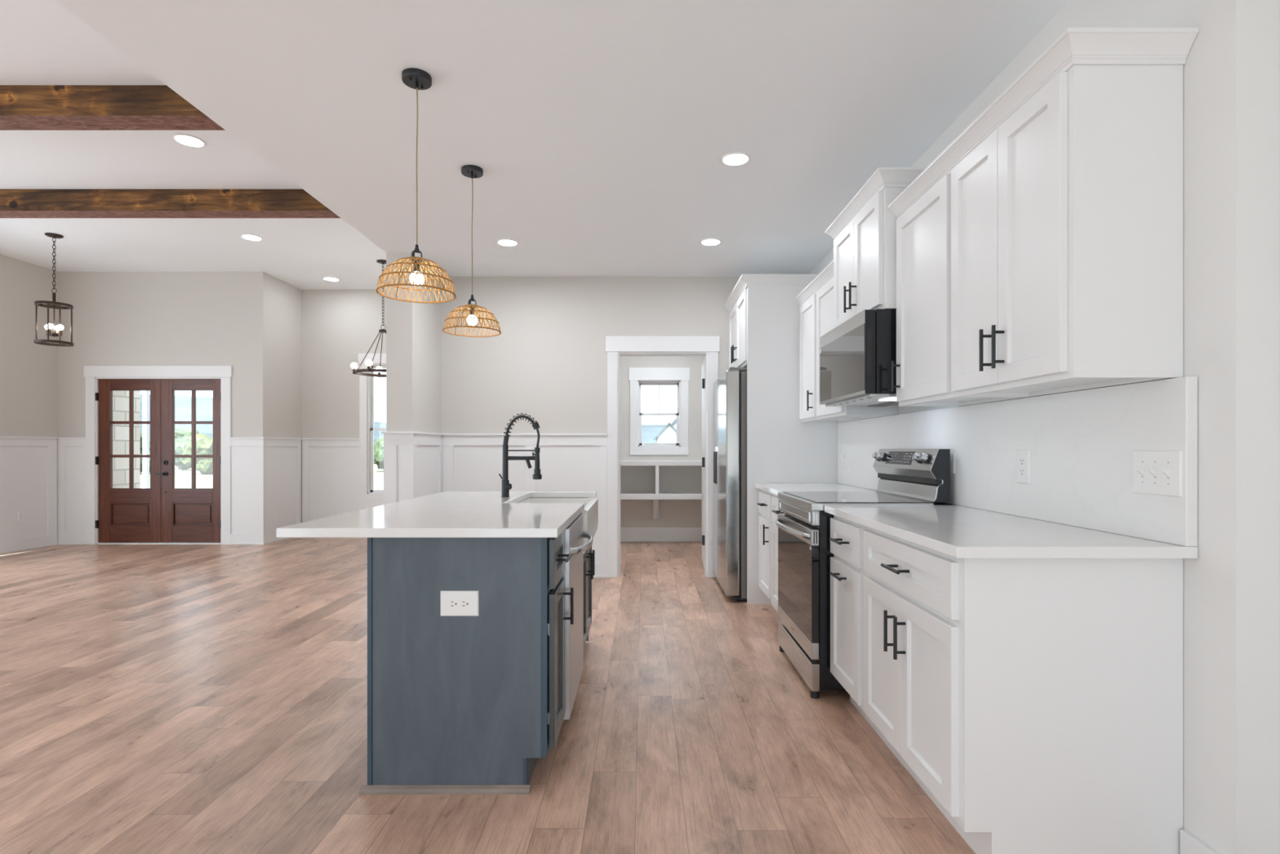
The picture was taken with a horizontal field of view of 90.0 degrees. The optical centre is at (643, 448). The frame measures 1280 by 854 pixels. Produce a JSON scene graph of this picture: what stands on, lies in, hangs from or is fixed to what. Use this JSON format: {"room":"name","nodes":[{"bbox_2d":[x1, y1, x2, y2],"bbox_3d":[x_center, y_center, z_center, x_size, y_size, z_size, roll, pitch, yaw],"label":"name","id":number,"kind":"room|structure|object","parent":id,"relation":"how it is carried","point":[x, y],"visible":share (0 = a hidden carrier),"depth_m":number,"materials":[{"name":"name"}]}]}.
{"room":"kitchen","nodes":[
{"label":"kitchen","id":0,"kind":"room"},
{"bbox_2d":[0,253,57,437],"bbox_3d":[-7.275,-0.496,2.510,0.150,3.353,11.020,0,0,0],"label":"wall","id":1,"kind":"structure","parent":0,"point":[28,370],"depth_m":7.47,"materials":[{"name":"grey paint"}]},
{"bbox_2d":[0,435,57,542],"bbox_3d":[-7.184,0.459,7.072,0.032,1.187,1.545,0,0,0],"label":"wainscot","id":2,"kind":"structure","parent":1,"relation":"attached to","point":[28,464],"depth_m":7.49,"materials":[{"name":"white paint"}]},
{"bbox_2d":[17,510,23,520],"bbox_3d":[-7.192,0.780,7.400,0.007,0.114,0.072,0,0,0],"label":"wall outlet","id":3,"kind":"object","parent":2,"relation":"attached to","point":[20,513],"visible":1,"depth_m":7.39,"materials":[{"name":"white plastic"}]},
{"bbox_2d":[0,533,57,554],"bbox_3d":[-7.186,1.116,7.072,0.029,0.128,1.545,0,0,0],"label":"baseboard","id":4,"kind":"structure","parent":1,"relation":"attached to","point":[15,545],"depth_m":7.47,"materials":[{"name":"white paint"}]},
{"bbox_2d":[57,271,269,437],"bbox_3d":[-5.940,-0.496,7.949,2.520,3.353,0.143,0,0,0],"label":"wall","id":5,"kind":"structure","parent":0,"point":[120,318],"depth_m":7.88,"materials":[{"name":"grey paint"}]},
{"bbox_2d":[57,437,85,533],"bbox_3d":[-7.025,0.459,7.861,0.350,1.187,0.032,0,0,0],"label":"wainscot","id":6,"kind":"structure","parent":5,"relation":"attached to","point":[71,451],"depth_m":7.87,"materials":[{"name":"white paint"}]},
{"bbox_2d":[57,533,85,544],"bbox_3d":[-7.025,1.116,7.862,0.350,0.128,0.029,0,0,0],"label":"baseboard","id":7,"kind":"structure","parent":5,"relation":"attached to","point":[62,539],"depth_m":7.86,"materials":[{"name":"white paint"}]},
{"bbox_2d":[95,378,160,542],"bbox_3d":[-6.346,0.155,7.904,0.788,2.016,0.072,0,0,0],"label":"door","id":8,"kind":"structure","parent":5,"relation":"in","point":[131,514],"depth_m":7.90,"materials":[{"name":"brown wood"}]},
{"bbox_2d":[84,365,232,544],"bbox_3d":[-5.960,0.084,7.936,1.810,2.193,0.167,0,0,0],"label":"door frame","id":9,"kind":"structure","parent":5,"relation":"attached to","point":[91,372],"depth_m":7.86,"materials":[{"name":"white paint"}]},
{"bbox_2d":[155,378,221,542],"bbox_3d":[-5.573,0.155,7.886,0.786,2.016,0.107,0,0,0],"label":"door","id":10,"kind":"structure","parent":5,"relation":"in","point":[193,514],"depth_m":7.90,"materials":[{"name":"brown wood"}]},
{"bbox_2d":[229,437,265,533],"bbox_3d":[-4.859,0.459,7.861,0.422,1.187,0.032,0,0,0],"label":"wainscot","id":11,"kind":"structure","parent":5,"relation":"attached to","point":[247,454],"depth_m":7.87,"materials":[{"name":"white paint"}]},
{"bbox_2d":[229,533,265,544],"bbox_3d":[-4.861,1.116,7.862,0.419,0.128,0.029,0,0,0],"label":"baseboard","id":12,"kind":"structure","parent":5,"relation":"attached to","point":[235,539],"depth_m":7.86,"materials":[{"name":"white paint"}]},
{"bbox_2d":[0,0,386,289],"bbox_3d":[-4.708,-2.247,2.950,5.284,0.147,11.900,0,0,0],"label":"ceiling","id":13,"kind":"structure","parent":0,"point":[42,42],"depth_m":5.27,"materials":[{"name":"white paint"}]},
{"bbox_2d":[33,232,73,346],"bbox_3d":[-6.000,-1.615,6.520,0.300,1.115,0.300,0,0,0],"label":"lantern pendant","id":14,"kind":"object","parent":13,"relation":"hanging from","point":[51,304],"visible":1,"depth_m":6.51,"materials":[{"name":"black metal"}]},
{"bbox_2d":[46,323,53,334],"bbox_3d":[-5.992,-1.204,6.480,0.054,0.112,0.082,0,0,0],"label":"bulb","id":15,"kind":"object","parent":14,"relation":"attached to","point":[51,326],"depth_m":6.46,"materials":[{"name":"white"}]},
{"bbox_2d":[56,324,63,335],"bbox_3d":[-5.959,-1.204,6.528,0.081,0.112,0.054,0,0,0],"label":"bulb","id":16,"kind":"object","parent":14,"relation":"attached to","point":[60,327],"depth_m":6.52,"materials":[{"name":"white"}]},
{"bbox_2d":[0,84,225,130],"bbox_3d":[-4.634,-2.082,3.919,5.132,0.183,0.178,0,0,0],"label":"ceiling beam","id":17,"kind":"structure","parent":13,"relation":"attached to","point":[22,107],"depth_m":3.83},
{"bbox_2d":[0,189,340,217],"bbox_3d":[-4.634,-2.082,5.453,5.132,0.183,0.174,0,0,0],"label":"ceiling beam","id":18,"kind":"structure","parent":13,"relation":"attached to","point":[14,203],"depth_m":5.37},
{"bbox_2d":[173,133,205,146],"bbox_3d":[-3.200,-2.168,4.513,0.188,0.009,0.188,0,0,0],"label":"recessed light","id":19,"kind":"object","parent":13,"relation":"in","point":[184,139],"visible":1,"depth_m":4.50,"materials":[{"name":"white plastic"}]},
{"bbox_2d":[240,234,262,240],"bbox_3d":[-4.026,-2.168,6.585,0.188,0.009,0.188,0,0,0],"label":"recessed light","id":20,"kind":"object","parent":13,"relation":"in","point":[250,237],"visible":1,"depth_m":6.57,"materials":[{"name":"white plastic"}]},
{"bbox_2d":[242,235,261,239],"bbox_3d":[-4.026,-2.170,6.585,0.166,0.004,0.166,0,0,0],"label":"diffuser","id":21,"kind":"object","parent":20,"relation":"attached to","point":[247,237],"depth_m":6.57,"materials":[{"name":"white"}]},
{"bbox_2d":[323,276,339,281],"bbox_3d":[-4.000,-2.168,8.210,0.188,0.009,0.188,0,0,0],"label":"recessed light","id":22,"kind":"object","parent":13,"relation":"in","point":[328,278],"visible":1,"depth_m":8.19,"materials":[{"name":"white plastic"}]},
{"bbox_2d":[351,259,386,377],"bbox_3d":[-3.033,-1.514,7.420,0.666,1.318,0.656,0,0,0],"label":"chandelier","id":23,"kind":"object","parent":13,"relation":"hanging from","point":[368,362],"visible":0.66,"depth_m":7.40,"materials":[{"name":"black metal"}]},
{"bbox_2d":[351,362,357,373],"bbox_3d":[-3.329,-0.921,7.375,0.074,0.132,0.074,0,0,0],"label":"bulb","id":24,"kind":"object","parent":23,"relation":"attached to","point":[353,365],"depth_m":7.36,"materials":[{"name":"white"}]},
{"bbox_2d":[364,360,372,371],"bbox_3d":[-3.056,-0.921,7.129,0.074,0.132,0.074,0,0,0],"label":"bulb","id":25,"kind":"object","parent":23,"relation":"attached to","point":[368,362],"depth_m":7.11,"materials":[{"name":"white"}]},
{"bbox_2d":[269,275,301,438],"bbox_3d":[-4.740,-0.496,8.390,0.120,3.353,0.740,0,0,0],"label":"wall","id":26,"kind":"structure","parent":0,"point":[285,299],"depth_m":8.35,"materials":[{"name":"grey paint"}]},
{"bbox_2d":[264,530,287,543],"bbox_3d":[-4.665,1.116,8.303,0.029,0.128,0.851,0,0,0],"label":"baseboard","id":27,"kind":"structure","parent":26,"relation":"attached to","point":[269,537],"depth_m":8.03,"materials":[{"name":"white paint"}]},
{"bbox_2d":[264,437,302,533],"bbox_3d":[-4.664,0.459,8.303,0.032,1.187,0.851,0,0,0],"label":"wainscot","id":28,"kind":"structure","parent":26,"relation":"attached to","point":[282,455],"depth_m":8.31,"materials":[{"name":"white paint"}]},
{"bbox_2d":[301,289,386,522],"bbox_3d":[-3.433,-0.496,8.830,2.735,3.353,0.140,0,0,0],"label":"wall","id":29,"kind":"structure","parent":0,"point":[337,326],"depth_m":8.76,"materials":[{"name":"grey paint"}]},
{"bbox_2d":[302,438,359,522],"bbox_3d":[-4.269,0.459,8.744,0.789,1.187,0.032,0,0,0],"label":"wainscot","id":30,"kind":"structure","parent":29,"relation":"attached to","point":[330,466],"depth_m":8.76,"materials":[{"name":"white paint"}]},
{"bbox_2d":[359,500,383,510],"bbox_3d":[-3.370,0.945,8.752,1.010,0.470,0.017,0,0,0],"label":"wainscot","id":31,"kind":"structure","parent":29,"relation":"attached to","point":[363,504],"depth_m":8.74,"materials":[{"name":"white paint"}]},
{"bbox_2d":[358,353,386,500],"bbox_3d":[-3.370,-0.293,8.816,1.040,2.004,0.159,0,0,0],"label":"window","id":32,"kind":"structure","parent":29,"relation":"in","point":[371,428],"depth_m":8.74,"materials":[{"name":"white plastic"}]},
{"bbox_2d":[386,252,440,433],"bbox_3d":[-1.960,-0.496,7.023,0.210,3.353,3.754,0,0,0],"label":"wall column","id":33,"kind":"structure","parent":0,"point":[413,330],"depth_m":5.15,"materials":[{"name":"grey paint"}]},
{"bbox_2d":[381,431,416,504],"bbox_3d":[-1.960,0.459,5.130,0.273,1.187,0.032,0,0,0],"label":"wainscot","id":34,"kind":"structure","parent":33,"relation":"attached to","point":[398,446],"depth_m":5.13,"materials":[{"name":"white paint"}]},
{"bbox_2d":[0,537,975,853],"bbox_3d":[-2.575,1.240,2.950,9.550,0.120,11.900,0,0,0],"label":"floor","id":35,"kind":"structure","parent":0,"point":[155,699],"depth_m":2.69,"materials":[{"name":"brown wood"}]},
{"bbox_2d":[372,530,573,784],"bbox_3d":[-0.600,0.739,2.360,0.662,0.882,0.321,0,0,0],"label":"base cabinet","id":36,"kind":"object","parent":35,"relation":"on","point":[478,700],"visible":0.94,"depth_m":2.20,"materials":[{"name":"blue wood"}]},
{"bbox_2d":[367,537,372,785],"bbox_3d":[-0.939,0.733,3.042,0.016,0.870,1.693,0,0,0],"label":"panel","id":37,"kind":"object","parent":36,"relation":"attached to","point":[369,540],"visible":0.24,"depth_m":2.20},
{"bbox_2d":[276,491,596,537],"bbox_3d":[-0.753,0.282,3.030,0.937,0.032,1.800,0,0,0],"label":"countertop","id":38,"kind":"structure","parent":36,"relation":"on","point":[445,514],"depth_m":2.38,"materials":[{"name":"white stone"}]},
{"bbox_2d":[498,413,542,497],"bbox_3d":[-0.670,0.036,3.487,0.236,0.459,0.055,0,0,0],"label":"kitchen faucet","id":39,"kind":"object","parent":38,"relation":"on","point":[506,486],"visible":1,"depth_m":3.48,"materials":[{"name":"black metal"}]},
{"bbox_2d":[517,497,598,554],"bbox_3d":[-0.486,0.409,3.491,0.428,0.216,0.768,0,0,0],"label":"sink","id":40,"kind":"object","parent":38,"relation":"in","point":[590,513],"visible":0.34,"depth_m":3.68,"materials":[{"name":"white"}]},
{"bbox_2d":[517,497,593,513],"bbox_3d":[-0.500,0.409,3.491,0.400,0.216,0.768,0,0,0],"label":"basin","id":41,"kind":"object","parent":40,"relation":"in","point":[588,501],"depth_m":3.86,"materials":[{"name":"white"}]},
{"bbox_2d":[359,784,530,794],"bbox_3d":[-0.678,1.168,2.190,0.580,0.024,0.018,0,0,0],"label":"trim","id":42,"kind":"structure","parent":36,"relation":"attached to","point":[365,788],"depth_m":2.19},
{"bbox_2d":[440,591,478,616],"bbox_3d":[-0.630,0.533,2.197,0.131,0.086,0.007,0,0,0],"label":"wall outlet","id":43,"kind":"object","parent":36,"relation":"attached to","point":[453,603],"visible":1,"depth_m":2.19,"materials":[{"name":"white plastic"}]},
{"bbox_2d":[449,598,468,608],"bbox_3d":[-0.630,0.533,2.194,0.066,0.035,0.002,0,0,0],"label":"receptacle","id":44,"kind":"object","parent":43,"relation":"attached to","point":[455,603],"depth_m":2.19,"materials":[{"name":"white"}]},
{"bbox_2d":[561,513,592,719],"bbox_3d":[-0.574,0.747,2.816,0.702,0.866,0.584,0,0,0],"label":"dishwasher","id":45,"kind":"object","parent":35,"relation":"on","point":[574,534],"visible":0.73,"depth_m":2.66,"materials":[{"name":"grey"}]},
{"bbox_2d":[583,545,595,648],"bbox_3d":[-0.600,0.853,3.503,0.662,0.655,0.746,0,0,0],"label":"base cabinet","id":46,"kind":"object","parent":35,"relation":"on","point":[588,557],"visible":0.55,"depth_m":3.53,"materials":[{"name":"blue wood"}]},
{"bbox_2d":[528,497,588,640],"bbox_3d":[-0.631,0.733,3.883,0.599,0.870,0.012,0,0,0],"label":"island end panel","id":47,"kind":"object","parent":46,"relation":"attached to","point":[529,497],"visible":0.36,"depth_m":3.88,"materials":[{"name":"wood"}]},
{"bbox_2d":[712,366,746,602],"bbox_3d":[1.041,0.277,5.343,0.838,1.806,0.909,0,0,0],"label":"refrigerator","id":48,"kind":"object","parent":35,"relation":"on","point":[730,389],"visible":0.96,"depth_m":4.89,"materials":[{"name":"grey"}]},
{"bbox_2d":[756,489,777,612],"bbox_3d":[1.165,0.739,4.604,0.668,0.882,0.468,0,0,0],"label":"base cabinet","id":49,"kind":"object","parent":35,"relation":"on","point":[765,497],"visible":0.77,"depth_m":4.59,"materials":[{"name":"white paint"}]},
{"bbox_2d":[771,493,784,608],"bbox_3d":[1.165,0.739,4.069,0.668,0.882,0.603,0,0,0],"label":"base cabinet","id":50,"kind":"object","parent":35,"relation":"on","point":[775,500],"visible":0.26,"depth_m":4.27,"materials":[{"name":"white paint"}]},
{"bbox_2d":[755,483,893,495],"bbox_3d":[1.173,0.282,4.303,0.652,0.032,1.070,0,0,0],"label":"countertop","id":51,"kind":"structure","parent":50,"relation":"on","point":[774,488],"depth_m":4.30,"materials":[{"name":"white stone"}]},
{"bbox_2d":[746,285,838,604],"bbox_3d":[1.144,-0.045,4.852,0.708,2.450,0.024,0,0,0],"label":"end panel","id":52,"kind":"object","parent":35,"relation":"on","point":[782,448],"visible":0.51,"depth_m":4.84,"materials":[{"name":"white paint"}]},
{"bbox_2d":[829,515,884,742],"bbox_3d":[1.165,0.739,2.777,0.668,0.882,0.436,0,0,0],"label":"base cabinet","id":53,"kind":"object","parent":35,"relation":"on","point":[847,573],"visible":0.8,"depth_m":2.74,"materials":[{"name":"white paint"}]},
{"bbox_2d":[775,448,950,698],"bbox_3d":[1.086,0.592,3.381,0.708,1.176,0.758,0,0,0],"label":"range","id":54,"kind":"object","parent":35,"relation":"on","point":[804,554],"visible":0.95,"depth_m":3.14,"materials":[{"name":"silver metal"}]},
{"bbox_2d":[863,526,1182,853],"bbox_3d":[1.165,0.739,2.167,0.668,0.882,0.783,0,0,0],"label":"base cabinet","id":55,"kind":"object","parent":35,"relation":"on","point":[1037,704],"visible":0.91,"depth_m":1.77,"materials":[{"name":"white paint"}]},
{"bbox_2d":[824,505,1197,558],"bbox_3d":[1.173,0.282,2.360,0.652,0.032,1.265,0,0,0],"label":"countertop","id":56,"kind":"structure","parent":55,"relation":"on","point":[957,531],"depth_m":1.96,"materials":[{"name":"white stone"}]},
{"bbox_2d":[54,0,1069,276],"bbox_3d":[-0.159,-1.947,2.650,3.818,0.746,11.300,0,0,0],"label":"ceiling","id":57,"kind":"structure","parent":0,"point":[599,132],"depth_m":2.92,"materials":[{"name":"white paint"}]},
{"bbox_2d":[375,67,456,302],"bbox_3d":[-0.958,-1.112,2.710,0.320,0.925,0.320,0,0,0],"label":"pendant lamp","id":58,"kind":"object","parent":57,"relation":"hanging from","point":[417,79],"visible":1,"depth_m":2.70,"materials":[{"name":"beige wicker"}]},
{"bbox_2d":[411,244,422,272],"bbox_3d":[-0.958,-0.803,2.710,0.045,0.116,0.045,0,0,0],"label":"socket","id":59,"kind":"object","parent":58,"relation":"attached to","point":[416,252],"depth_m":2.70,"materials":[{"name":"black metal"}]},
{"bbox_2d":[442,164,501,337],"bbox_3d":[-0.966,-1.115,3.615,0.320,0.920,0.320,0,0,0],"label":"pendant lamp","id":60,"kind":"object","parent":57,"relation":"hanging from","point":[472,171],"visible":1,"depth_m":3.60,"materials":[{"name":"beige wicker"}]},
{"bbox_2d":[467,294,475,315],"bbox_3d":[-0.966,-0.808,3.615,0.045,0.116,0.045,0,0,0],"label":"socket","id":61,"kind":"object","parent":60,"relation":"attached to","point":[471,301],"depth_m":3.60,"materials":[{"name":"black metal"}]},
{"bbox_2d":[497,238,517,245],"bbox_3d":[-1.035,-1.570,4.886,0.150,0.009,0.150,0,0,0],"label":"recessed light","id":62,"kind":"object","parent":57,"relation":"in","point":[504,242],"visible":1,"depth_m":4.87,"materials":[{"name":"white plastic"}]},
{"bbox_2d":[498,240,515,245],"bbox_3d":[-1.035,-1.571,4.886,0.133,0.004,0.133,0,0,0],"label":"diffuser","id":63,"kind":"object","parent":62,"relation":"attached to","point":[504,242],"depth_m":4.89,"materials":[{"name":"white"}]},
{"bbox_2d":[700,238,720,245],"bbox_3d":[0.514,-1.570,4.871,0.150,0.009,0.150,0,0,0],"label":"recessed light","id":64,"kind":"object","parent":57,"relation":"in","point":[709,242],"visible":1,"depth_m":4.87,"materials":[{"name":"white plastic"}]},
{"bbox_2d":[702,240,719,244],"bbox_3d":[0.514,-1.571,4.871,0.133,0.004,0.133,0,0,0],"label":"diffuser","id":65,"kind":"object","parent":64,"relation":"attached to","point":[704,242],"depth_m":4.87,"materials":[{"name":"white"}]},
{"bbox_2d":[721,151,749,165],"bbox_3d":[0.502,-1.570,3.475,0.150,0.009,0.150,0,0,0],"label":"recessed light","id":66,"kind":"object","parent":57,"relation":"in","point":[734,158],"visible":1,"depth_m":3.47,"materials":[{"name":"white plastic"}]},
{"bbox_2d":[723,154,747,164],"bbox_3d":[0.502,-1.571,3.475,0.133,0.004,0.133,0,0,0],"label":"diffuser","id":67,"kind":"object","parent":66,"relation":"attached to","point":[728,159],"depth_m":3.48,"materials":[{"name":"white"}]},
{"bbox_2d":[440,276,740,433],"bbox_3d":[-0.177,-0.197,5.928,3.355,2.754,0.120,0,0,0],"label":"wall","id":68,"kind":"structure","parent":0,"point":[548,362],"depth_m":5.87,"materials":[{"name":"grey paint"}]},
{"bbox_2d":[414,431,443,497],"bbox_3d":[-1.839,0.459,5.491,0.032,1.187,0.690,0,0,0],"label":"wainscot","id":69,"kind":"structure","parent":68,"relation":"attached to","point":[428,446],"depth_m":5.49,"materials":[{"name":"white paint"}]},
{"bbox_2d":[441,433,607,563],"bbox_3d":[-1.091,0.459,5.852,1.528,1.187,0.032,0,0,0],"label":"wainscot","id":70,"kind":"structure","parent":68,"relation":"attached to","point":[470,462],"depth_m":5.86,"materials":[{"name":"white paint"}]},
{"bbox_2d":[593,563,607,577],"bbox_3d":[-1.091,1.116,5.854,1.528,0.128,0.029,0,0,0],"label":"baseboard","id":71,"kind":"structure","parent":68,"relation":"attached to","point":[601,569],"depth_m":5.85,"materials":[{"name":"white paint"}]},
{"bbox_2d":[605,336,719,577],"bbox_3d":[0.179,0.078,5.918,1.042,2.204,0.149,0,0,0],"label":"door frame","id":72,"kind":"structure","parent":68,"relation":"attached to","point":[614,344],"depth_m":5.85,"materials":[{"name":"white paint"}]},
{"bbox_2d":[702,360,704,569],"bbox_3d":[0.614,0.159,6.361,0.060,2.018,0.778,0,0,5],"label":"door","id":73,"kind":"structure","parent":68,"relation":"in","point":[703,365],"depth_m":6.35,"materials":[{"name":"white paint"}]},
{"bbox_2d":[620,355,704,527],"bbox_3d":[-0.177,-0.197,8.198,3.355,2.754,0.143,0,0,0],"label":"wall","id":74,"kind":"structure","parent":0,"point":[633,478],"depth_m":8.13,"materials":[{"name":"grey paint"}]},
{"bbox_2d":[628,367,689,454],"bbox_3d":[0.204,-0.469,8.184,0.774,1.102,0.162,0,0,0],"label":"window","id":75,"kind":"structure","parent":74,"relation":"in","point":[677,383],"depth_m":8.11,"materials":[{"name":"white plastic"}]},
{"bbox_2d":[620,460,702,519],"bbox_3d":[-0.178,0.530,7.924,3.352,0.748,0.404,0,0,0],"label":"shelf","id":76,"kind":"object","parent":74,"relation":"attached to","point":[656,495],"visible":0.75,"depth_m":7.72,"materials":[{"name":"white paint"}]},
{"bbox_2d":[620,527,702,541],"bbox_3d":[-0.177,1.093,8.113,3.355,0.175,0.029,0,0,0],"label":"baseboard","id":77,"kind":"structure","parent":74,"relation":"attached to","point":[627,534],"depth_m":8.11,"materials":[{"name":"white paint"}]},
{"bbox_2d":[808,0,1279,853],"bbox_3d":[1.625,-0.197,4.960,0.250,2.754,6.680,0,0,0],"label":"wall","id":78,"kind":"structure","parent":0,"point":[1231,70],"depth_m":1.63,"materials":[{"name":"white paint"}]},
{"bbox_2d":[728,286,746,372],"bbox_3d":[1.119,-0.960,5.348,0.760,0.620,0.964,0,0,0],"label":"upper cabinet","id":79,"kind":"object","parent":78,"relation":"attached to","point":[738,314],"visible":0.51,"depth_m":5.26,"materials":[{"name":"white paint"}]},
{"bbox_2d":[724,274,818,313],"bbox_3d":[1.119,-1.267,5.328,0.758,0.071,1.076,0,0,0],"label":"crown molding","id":80,"kind":"structure","parent":79,"relation":"attached to","point":[745,280],"depth_m":4.82,"materials":[{"name":"white paint"}]},
{"bbox_2d":[799,293,856,422],"bbox_3d":[1.316,-0.653,4.599,0.364,0.914,0.478,0,0,0],"label":"upper cabinet","id":81,"kind":"object","parent":78,"relation":"attached to","point":[807,311],"visible":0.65,"depth_m":4.61,"materials":[{"name":"white paint"}]},
{"bbox_2d":[816,276,897,419],"bbox_3d":[1.316,-0.653,4.062,0.364,0.914,0.596,0,0,0],"label":"upper cabinet","id":82,"kind":"object","parent":78,"relation":"attached to","point":[824,295],"visible":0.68,"depth_m":4.12,"materials":[{"name":"white paint"}]},
{"bbox_2d":[794,260,833,306],"bbox_3d":[1.170,-1.097,4.301,0.050,0.071,1.074,0,0,0],"label":"crown molding","id":83,"kind":"structure","parent":82,"relation":"attached to","point":[827,273],"depth_m":4.32,"materials":[{"name":"white paint"}]},
{"bbox_2d":[833,186,906,328],"bbox_3d":[1.285,-0.963,3.378,0.426,0.615,0.768,0,0,0],"label":"upper cabinet","id":84,"kind":"object","parent":78,"relation":"attached to","point":[864,251],"visible":0.49,"depth_m":3.19,"materials":[{"name":"white paint"}]},
{"bbox_2d":[819,308,898,406],"bbox_3d":[1.218,-0.447,3.378,0.364,0.413,0.759,0,0,0],"label":"microwave","id":85,"kind":"object","parent":84,"relation":"attached to","point":[856,356],"visible":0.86,"depth_m":3.11,"materials":[{"name":"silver metal"}]},
{"bbox_2d":[825,167,926,239],"bbox_3d":[1.291,-1.256,3.378,0.416,0.071,0.868,0,0,0],"label":"crown molding","id":86,"kind":"structure","parent":84,"relation":"attached to","point":[883,177],"depth_m":3.07,"materials":[{"name":"white paint"}]},
{"bbox_2d":[891,174,1029,406],"bbox_3d":[1.316,-0.653,2.724,0.364,0.914,0.538,0,0,0],"label":"upper cabinet","id":87,"kind":"object","parent":78,"relation":"attached to","point":[923,232],"visible":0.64,"depth_m":2.70,"materials":[{"name":"white paint"}]},
{"bbox_2d":[837,376,1197,546],"bbox_3d":[1.483,0.036,3.284,0.030,0.460,3.109,0,0,0],"label":"backsplash","id":88,"kind":"structure","parent":78,"relation":"attached to","point":[1082,444],"depth_m":2.22,"materials":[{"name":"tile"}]},
{"bbox_2d":[842,449,846,468],"bbox_3d":[1.465,0.080,4.660,0.007,0.132,0.086,0,0,0],"label":"wall outlet","id":89,"kind":"object","parent":88,"relation":"attached to","point":[844,451],"visible":1,"depth_m":4.65,"materials":[{"name":"white plastic"}]},
{"bbox_2d":[950,451,955,473],"bbox_3d":[1.465,0.067,3.050,0.007,0.104,0.076,0,0,0],"label":"wall outlet","id":90,"kind":"object","parent":88,"relation":"attached to","point":[952,453],"visible":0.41,"depth_m":3.03,"materials":[{"name":"white plastic"}]},
{"bbox_2d":[1016,449,1030,484],"bbox_3d":[1.465,0.071,2.469,0.007,0.132,0.086,0,0,0],"label":"wall outlet","id":91,"kind":"object","parent":88,"relation":"attached to","point":[1023,456],"visible":1,"depth_m":2.46,"materials":[{"name":"white plastic"}]},
{"bbox_2d":[1019,457,1025,475],"bbox_3d":[1.462,0.071,2.469,0.002,0.066,0.035,0,0,0],"label":"receptacle","id":92,"kind":"object","parent":91,"relation":"attached to","point":[1022,460],"depth_m":2.47,"materials":[{"name":"white"}]},
{"bbox_2d":[1133,449,1182,497],"bbox_3d":[1.458,0.070,1.828,0.021,0.129,0.173,0,0,0],"label":"light switch","id":93,"kind":"object","parent":88,"relation":"attached to","point":[1155,472],"visible":1,"depth_m":1.81,"materials":[{"name":"white plastic"}]},
{"bbox_2d":[951,65,1182,396],"bbox_3d":[1.316,-0.653,2.115,0.364,0.914,0.680,0,0,0],"label":"upper cabinet","id":94,"kind":"object","parent":78,"relation":"attached to","point":[1067,219],"visible":0.89,"depth_m":1.78,"materials":[{"name":"white paint"}]},
{"bbox_2d":[888,27,1199,218],"bbox_3d":[1.322,-1.097,2.359,0.354,0.071,1.268,0,0,0],"label":"crown molding","id":95,"kind":"structure","parent":94,"relation":"attached to","point":[1075,46],"depth_m":1.79,"materials":[{"name":"white paint"}]},
{"bbox_2d":[1179,829,1220,853],"bbox_3d":[1.491,1.116,1.694,0.018,0.128,0.148,0,0,0],"label":"baseboard","id":96,"kind":"structure","parent":78,"relation":"attached to","point":[1189,843],"depth_m":1.73,"materials":[{"name":"white paint"}]},
{"label":"outside","id":97,"kind":"structure","parent":0,"visible":0},
{"bbox_2d":[140,463,383,489],"bbox_3d":[15.000,1.980,86.000,150.000,0.200,148.000,0,0,0],"label":"ground","id":98,"kind":"structure","parent":97,"point":[183,478],"depth_m":38.32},
{"bbox_2d":[140,431,150,472],"bbox_3d":[-36.958,0.263,47.002,2.991,3.266,3.507,0,0,37],"label":"tree","id":99,"kind":"object","parent":98,"relation":"on","point":[140,432],"visible":0.03,"depth_m":46.41,"materials":[{"name":"green plant"}]},
{"bbox_2d":[174,427,199,470],"bbox_3d":[-39.008,0.085,54.510,4.141,3.617,3.443,0,0,0],"label":"tree","id":100,"kind":"object","parent":98,"relation":"on","point":[182,437],"visible":0.24,"depth_m":53.79,"materials":[{"name":"green plant"}]},
{"bbox_2d":[181,433,213,474],"bbox_3d":[-31.375,0.422,46.029,3.022,2.946,3.413,0,0,0],"label":"tree","id":101,"kind":"object","parent":98,"relation":"on","point":[204,443],"visible":0.59,"depth_m":44.91,"materials":[{"name":"green plant"}]},
{"bbox_2d":[373,437,383,469],"bbox_3d":[-20.636,0.454,52.115,3.058,2.882,4.283,0,0,-14],"label":"tree","id":102,"kind":"object","parent":98,"relation":"on","point":[379,444],"visible":0.27,"depth_m":50.14,"materials":[{"name":"green plant"}]},
{"bbox_2d":[653,418,675,443],"bbox_3d":[4.875,-1.670,65.875,7.550,7.100,12.250,0,0,0],"label":"house","id":103,"kind":"structure","parent":98,"relation":"on","point":[668,434],"depth_m":60.01,"materials":[{"name":"white"}]},
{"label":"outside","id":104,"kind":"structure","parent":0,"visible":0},
{"bbox_2d":[140,394,666,443],"bbox_3d":[0.000,-7.998,195.000,460.000,22.357,90.000,0,0,0],"label":"hill","id":105,"kind":"structure","parent":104,"point":[183,404],"depth_m":189.63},
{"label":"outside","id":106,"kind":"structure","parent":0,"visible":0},
{"bbox_3d":[-6.850,1.330,9.515,5.300,0.200,2.970,0,0,0],"label":"porch slab","id":107,"kind":"object","parent":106,"visible":0},
{"bbox_2d":[112,391,140,488],"bbox_3d":[-7.240,-0.445,8.330,0.920,3.350,0.600,0,0,0],"label":"stone pillar","id":108,"kind":"structure","parent":107,"relation":"on","point":[120,398],"depth_m":8.36,"materials":[{"name":"stone"}]},
{"bbox_2d":[142,391,149,488],"bbox_3d":[-8.386,-0.445,10.795,0.068,3.350,0.070,0,0,0],"label":"porch post","id":109,"kind":"object","parent":107,"relation":"on","point":[145,394],"visible":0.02,"depth_m":10.76,"materials":[{"name":"grey"}]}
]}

